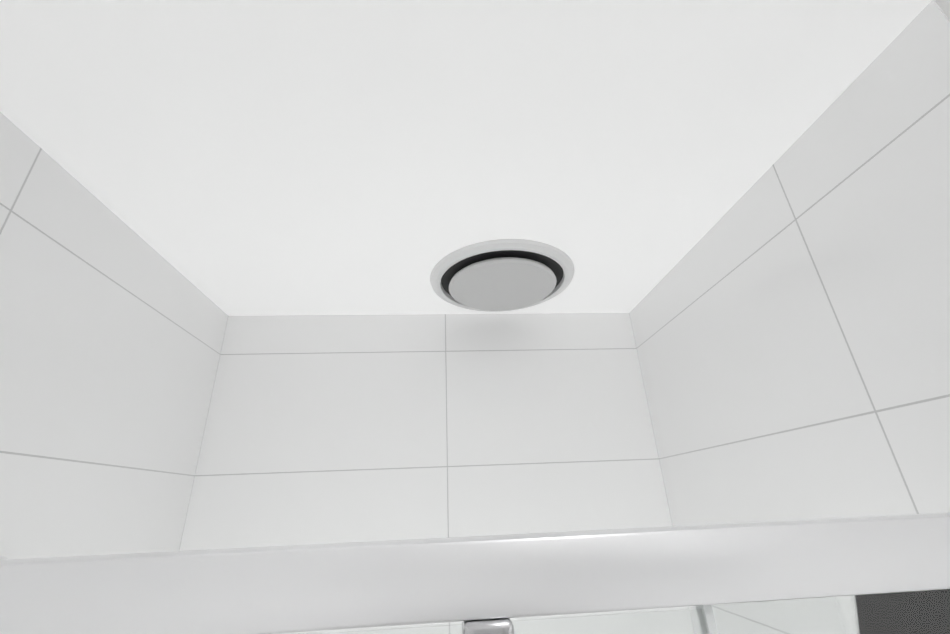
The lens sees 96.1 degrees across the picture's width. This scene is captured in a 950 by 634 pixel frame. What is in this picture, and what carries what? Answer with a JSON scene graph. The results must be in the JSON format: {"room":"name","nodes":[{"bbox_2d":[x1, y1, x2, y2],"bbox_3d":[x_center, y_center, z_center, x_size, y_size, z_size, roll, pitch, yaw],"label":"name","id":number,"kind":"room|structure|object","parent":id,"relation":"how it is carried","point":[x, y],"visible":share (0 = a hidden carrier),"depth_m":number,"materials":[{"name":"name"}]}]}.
{"room":"bathroom","nodes":[
{"label":"bathroom","id":0,"kind":"room"},
{"bbox_2d":[0,0,931,315],"bbox_3d":[0.322,-0.797,-0.411,1.942,0.100,3.883,0,-24,-5],"label":"ceiling","id":1,"kind":"structure","parent":0,"point":[306,156],"depth_m":0.61,"materials":[{"name":"white paint"}]},
{"bbox_2d":[430,239,574,311],"bbox_3d":[0.066,-0.078,1.038,0.350,0.030,0.350,0,-24,-5],"label":"ceiling vent","id":2,"kind":"object","parent":1,"relation":"attached to","point":[499,275],"visible":1,"depth_m":0.98,"materials":[{"name":"white plastic"}]},
{"bbox_3d":[0.427,1.592,-1.462,1.942,0.100,3.883,0,-24,-5],"label":"floor","id":3,"kind":"structure","parent":0,"visible":0},
{"bbox_3d":[0.021,2.103,-0.170,1.126,0.036,0.831,0,-24,-5],"label":"shower tray","id":4,"kind":"object","parent":3,"relation":"on","visible":0},
{"bbox_2d":[0,512,949,633],"bbox_3d":[-0.005,1.102,0.029,1.129,1.955,0.423,0,-24,-5],"label":"screen frame","id":5,"kind":"object","parent":4,"relation":"on","point":[889,574],"visible":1,"depth_m":0.25,"materials":[{"name":"silver metal"}]},
{"bbox_3d":[0.593,0.969,0.385,0.100,2.512,1.043,0,-24,-5],"label":"wall","id":6,"kind":"structure","parent":0,"visible":0},
{"bbox_2d":[629,0,949,633],"bbox_3d":[0.541,0.963,0.367,0.008,2.512,0.855,0,-24,-5],"label":"wall tiles","id":7,"kind":"structure","parent":6,"relation":"attached to","point":[789,312],"depth_m":0.62,"materials":[{"name":"white tile"}]},
{"bbox_2d":[935,0,949,19],"bbox_3d":[0.551,0.224,0.180,0.006,1.312,0.086,0,-24,-5],"label":"paint","id":8,"kind":"object","parent":6,"relation":"attached to","point":[944,5],"visible":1,"depth_m":0.47,"materials":[{"name":"white paint"}]},
{"bbox_3d":[-0.547,0.405,-1.012,0.092,2.512,3.883,0,-24,-5],"label":"wall","id":9,"kind":"structure","parent":0,"visible":0},
{"bbox_2d":[0,112,227,558],"bbox_3d":[-0.598,0.977,0.284,0.008,2.512,0.851,0,-24,-5],"label":"shower wall tiles","id":10,"kind":"structure","parent":9,"relation":"attached to","point":[112,328],"depth_m":0.70,"materials":[{"name":"white tile"}]},
{"bbox_3d":[-0.059,1.164,0.764,1.342,2.512,0.100,0,-24,-5],"label":"wall","id":11,"kind":"structure","parent":0,"visible":0},
{"bbox_2d":[179,313,694,633],"bbox_3d":[-0.055,1.142,0.715,1.142,2.512,0.008,0,-24,-5],"label":"wall tiles","id":12,"kind":"structure","parent":11,"relation":"attached to","point":[323,429],"depth_m":1.08,"materials":[{"name":"white tile"}]}
]}

